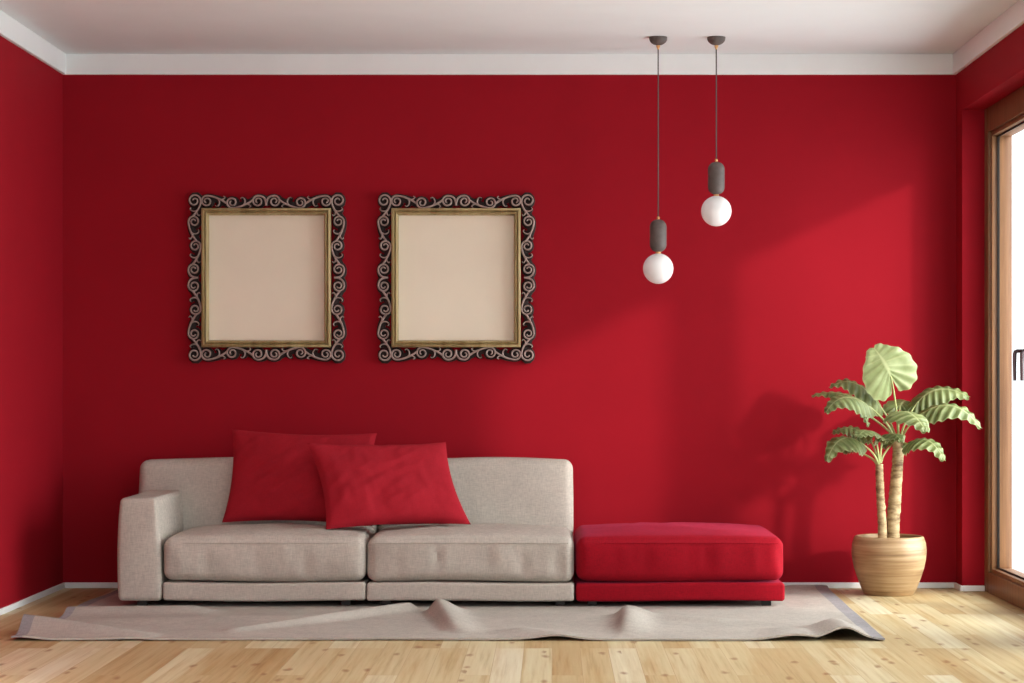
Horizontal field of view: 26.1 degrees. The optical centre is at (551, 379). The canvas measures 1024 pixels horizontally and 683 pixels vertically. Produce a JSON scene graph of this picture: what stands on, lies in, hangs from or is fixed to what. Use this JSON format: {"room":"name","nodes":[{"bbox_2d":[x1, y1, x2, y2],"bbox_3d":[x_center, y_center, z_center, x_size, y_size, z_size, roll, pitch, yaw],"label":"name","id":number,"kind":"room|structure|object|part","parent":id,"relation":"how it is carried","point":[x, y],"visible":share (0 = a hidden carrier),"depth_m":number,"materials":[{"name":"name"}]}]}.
{"room":"living room","nodes":[
{"label":"living room","id":0,"kind":"room"},
{"bbox_2d":[0,36,62,607],"bbox_3d":[-2.808,-0.320,8.500,0.300,2.900,7.000,0,0,0],"label":"wall","id":1,"kind":"structure","parent":0,"point":[31,91],"depth_m":11.25,"materials":[{"name":"red paint"}]},
{"bbox_2d":[0,583,64,614],"bbox_3d":[-2.651,1.115,8.493,0.014,0.030,6.986,0,0,0],"label":"baseboard","id":2,"kind":"structure","parent":1,"relation":"attached to","point":[58,587],"depth_m":11.22,"materials":[{"name":"white paint"}]},
{"bbox_2d":[0,10,65,73],"bbox_3d":[-2.647,-1.714,8.489,0.022,0.112,6.978,0,0,0],"label":"trim","id":3,"kind":"structure","parent":1,"relation":"attached to","point":[11,29],"depth_m":11.18,"materials":[{"name":"white paint"}]},
{"bbox_2d":[63,75,955,581],"bbox_3d":[-0.261,-0.320,12.150,5.395,2.900,0.300,0,0,0],"label":"wall","id":4,"kind":"structure","parent":0,"point":[687,397],"depth_m":12.00,"materials":[{"name":"red paint"}]},
{"bbox_2d":[187,192,346,363],"bbox_3d":[-1.548,-0.554,11.968,0.867,0.929,0.060,0,0,0],"label":"picture frame","id":5,"kind":"object","parent":4,"relation":"attached to","point":[266,273],"visible":1,"depth_m":11.99,"materials":[{"name":"beige paper"}]},
{"bbox_3d":[-1.548,-0.554,11.968,0.700,0.753,0.060,0,0,0],"label":"gilt moulding","id":6,"kind":"part","parent":5,"relation":"part of","materials":[{"name":"gold metal"}]},
{"bbox_2d":[376,192,535,363],"bbox_3d":[-0.519,-0.554,11.968,0.867,0.929,0.060,0,0,0],"label":"picture frame","id":7,"kind":"object","parent":4,"relation":"attached to","point":[455,272],"visible":1,"depth_m":11.99,"materials":[{"name":"beige paper"}]},
{"bbox_3d":[-0.519,-0.554,11.968,0.700,0.753,0.060,0,0,0],"label":"gilt moulding","id":8,"kind":"part","parent":7,"relation":"part of","materials":[{"name":"gold metal"}]},
{"bbox_2d":[63,54,955,74],"bbox_3d":[-0.231,-1.714,11.989,4.854,0.112,0.022,0,0,0],"label":"trim","id":9,"kind":"structure","parent":4,"relation":"attached to","point":[76,64],"depth_m":11.98,"materials":[{"name":"white paint"}]},
{"bbox_2d":[63,582,955,587],"bbox_3d":[-0.231,1.115,11.993,4.854,0.030,0.014,0,0,0],"label":"baseboard","id":10,"kind":"structure","parent":4,"relation":"attached to","point":[67,584],"depth_m":11.99,"materials":[{"name":"white paint"}]},
{"bbox_2d":[0,0,1018,53],"bbox_3d":[-0.261,-1.845,8.650,5.395,0.150,7.300,0,0,0],"label":"ceiling","id":11,"kind":"structure","parent":0,"point":[71,26],"depth_m":10.99,"materials":[{"name":"paint"}]},
{"bbox_2d":[643,36,672,283],"bbox_3d":[0.548,-1.133,11.395,0.157,1.273,0.157,0,0,0],"label":"pendant lamp","id":12,"kind":"object","parent":11,"relation":"hanging from","point":[657,268],"visible":1,"depth_m":11.36,"materials":[{"name":"glass"}]},
{"bbox_3d":[0.548,-0.575,11.395,0.157,0.157,0.157,0,0,0],"label":"lamp shade","id":13,"kind":"part","parent":12,"relation":"part of","materials":[{"name":"white glass"}]},
{"bbox_3d":[0.548,-1.275,11.395,0.006,0.870,0.007,0,0,0],"label":"cord","id":14,"kind":"part","parent":12,"relation":"part of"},
{"bbox_2d":[701,36,731,225],"bbox_3d":[0.848,-1.281,11.395,0.157,0.976,0.157,0,0,0],"label":"pendant lamp","id":15,"kind":"object","parent":11,"relation":"hanging from","point":[716,210],"visible":1,"depth_m":11.36,"materials":[{"name":"glass"}]},
{"bbox_3d":[0.848,-0.872,11.395,0.157,0.157,0.157,0,0,0],"label":"lamp shade","id":16,"kind":"part","parent":15,"relation":"part of","materials":[{"name":"white glass"}]},
{"bbox_3d":[0.848,-1.423,11.395,0.006,0.573,0.007,0,0,0],"label":"cord","id":17,"kind":"part","parent":15,"relation":"part of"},
{"bbox_2d":[0,588,1023,682],"bbox_3d":[-0.261,1.190,8.650,5.395,0.120,7.300,0,0,0],"label":"floor","id":18,"kind":"structure","parent":0,"point":[931,635],"depth_m":9.02,"materials":[{"name":"brown wood"}]},
{"bbox_2d":[11,585,884,640],"bbox_3d":[-0.434,1.086,10.744,3.836,0.085,2.391,0,0,0],"label":"rug","id":19,"kind":"object","parent":18,"relation":"on","point":[805,610],"visible":0.7,"depth_m":10.20,"materials":[{"name":"beige fabric"}]},
{"bbox_2d":[117,457,573,605],"bbox_3d":[-1.038,0.766,11.370,2.303,0.708,0.975,0,0,0],"label":"sofa","id":20,"kind":"object","parent":19,"relation":"on","point":[517,544],"visible":0.91,"depth_m":10.91,"materials":[{"name":"fabric"}]},
{"bbox_3d":[-2.034,1.102,10.980,0.048,0.036,0.048,0,0,0],"label":"leg","id":21,"kind":"part","parent":20,"relation":"part of","materials":[{"name":"black plastic"}]},
{"bbox_3d":[-2.040,0.836,11.346,0.223,0.513,0.908,0,0,0],"label":"armrest","id":22,"kind":"part","parent":20,"relation":"part of","materials":[{"name":"fabric"}]},
{"bbox_3d":[-1.553,0.706,11.717,1.272,0.588,0.282,0,0,0],"label":"backrest","id":23,"kind":"part","parent":20,"relation":"part of","materials":[{"name":"fabric"}]},
{"bbox_2d":[164,523,375,581],"bbox_3d":[-1.422,0.869,11.307,1.004,0.266,0.847,0,0,0],"label":"seat cushion","id":24,"kind":"object","parent":20,"relation":"on","point":[193,552],"depth_m":10.90,"materials":[{"name":"fabric"}]},
{"bbox_2d":[222,429,376,521],"bbox_3d":[-1.309,0.504,11.490,0.810,0.491,0.234,0,0,10],"label":"cushion","id":25,"kind":"object","parent":20,"relation":"on","point":[275,476],"visible":0.7,"depth_m":11.46,"materials":[{"name":"red fabric"}]},
{"bbox_3d":[-1.024,1.102,10.980,0.048,0.036,0.048,0,0,0],"label":"leg","id":26,"kind":"part","parent":20,"relation":"part of","materials":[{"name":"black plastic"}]},
{"bbox_3d":[-0.826,1.102,10.980,0.048,0.036,0.048,0,0,0],"label":"leg","id":27,"kind":"part","parent":20,"relation":"part of","materials":[{"name":"black plastic"}]},
{"bbox_2d":[307,442,469,528],"bbox_3d":[-0.836,0.538,11.306,0.805,0.429,0.300,0,0,-13],"label":"cushion","id":28,"kind":"object","parent":20,"relation":"on","point":[363,485],"visible":1,"depth_m":11.24,"materials":[{"name":"red fabric"}]},
{"bbox_2d":[367,523,573,581],"bbox_3d":[-0.404,0.871,11.308,1.026,0.263,0.844,0,0,0],"label":"seat cushion","id":29,"kind":"object","parent":20,"relation":"on","point":[472,552],"depth_m":10.90,"materials":[{"name":"fabric"}]},
{"bbox_3d":[-0.403,0.706,11.717,1.033,0.588,0.282,0,0,0],"label":"backrest","id":30,"kind":"part","parent":20,"relation":"part of","materials":[{"name":"fabric"}]},
{"bbox_3d":[0.040,1.102,10.980,0.048,0.036,0.048,0,0,0],"label":"leg","id":31,"kind":"part","parent":20,"relation":"part of","materials":[{"name":"black plastic"}]},
{"bbox_2d":[574,522,784,605],"bbox_3d":[0.635,0.929,11.362,1.032,0.380,0.966,0,0,0],"label":"ottoman","id":32,"kind":"object","parent":19,"relation":"on","point":[641,561],"visible":1,"depth_m":10.90,"materials":[{"name":"fabric"}]},
{"bbox_3d":[0.199,1.102,10.980,0.048,0.036,0.048,0,0,0],"label":"leg","id":33,"kind":"part","parent":32,"relation":"part of","materials":[{"name":"black plastic"}]},
{"bbox_3d":[1.064,1.102,10.980,0.048,0.036,0.048,0,0,0],"label":"leg","id":34,"kind":"part","parent":32,"relation":"part of","materials":[{"name":"black plastic"}]},
{"bbox_2d":[851,533,926,596],"bbox_3d":[1.777,0.976,11.640,0.393,0.309,0.393,0,0,0],"label":"plant pot","id":35,"kind":"object","parent":18,"relation":"on","point":[885,567],"visible":0.97,"depth_m":11.49,"materials":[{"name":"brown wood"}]},
{"bbox_2d":[812,343,980,537],"bbox_3d":[1.806,0.333,11.598,0.832,1.052,0.617,0,0,-5],"label":"potted plant","id":36,"kind":"object","parent":35,"relation":"on","point":[884,365],"visible":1,"depth_m":11.55,"materials":[{"name":"green plant"}]},
{"bbox_2d":[956,24,1023,585],"bbox_3d":[2.317,-0.320,8.500,0.241,2.900,7.000,0,0,0],"label":"wall","id":37,"kind":"structure","parent":0,"point":[997,73],"depth_m":11.82,"materials":[{"name":"red paint"}]},
{"bbox_2d":[954,583,984,590],"bbox_3d":[2.248,1.115,8.493,0.133,0.030,6.986,0,0,0],"label":"baseboard","id":38,"kind":"structure","parent":37,"relation":"attached to","point":[957,586],"depth_m":11.81,"materials":[{"name":"white paint"}]},
{"bbox_2d":[953,0,1023,73],"bbox_3d":[2.185,-1.714,8.489,0.022,0.112,6.978,0,0,0],"label":"trim","id":39,"kind":"structure","parent":37,"relation":"attached to","point":[1012,18],"depth_m":10.97,"materials":[{"name":"white paint"}]},
{"bbox_2d":[985,86,1023,609],"bbox_3d":[2.349,-0.159,10.740,0.177,2.577,2.160,0,0,0],"label":"window frame","id":40,"kind":"structure","parent":37,"relation":"in","point":[1004,118],"depth_m":11.70,"materials":[{"name":"brown wood"}]},
{"bbox_3d":[2.296,-0.097,10.830,0.071,0.200,0.032,0,0,0],"label":"handle","id":41,"kind":"part","parent":40,"relation":"part of","materials":[{"name":"black metal"}]},
{"bbox_3d":[2.296,-0.097,10.665,0.071,0.200,0.032,0,0,0],"label":"handle","id":42,"kind":"part","parent":40,"relation":"part of","materials":[{"name":"black metal"}]}
]}

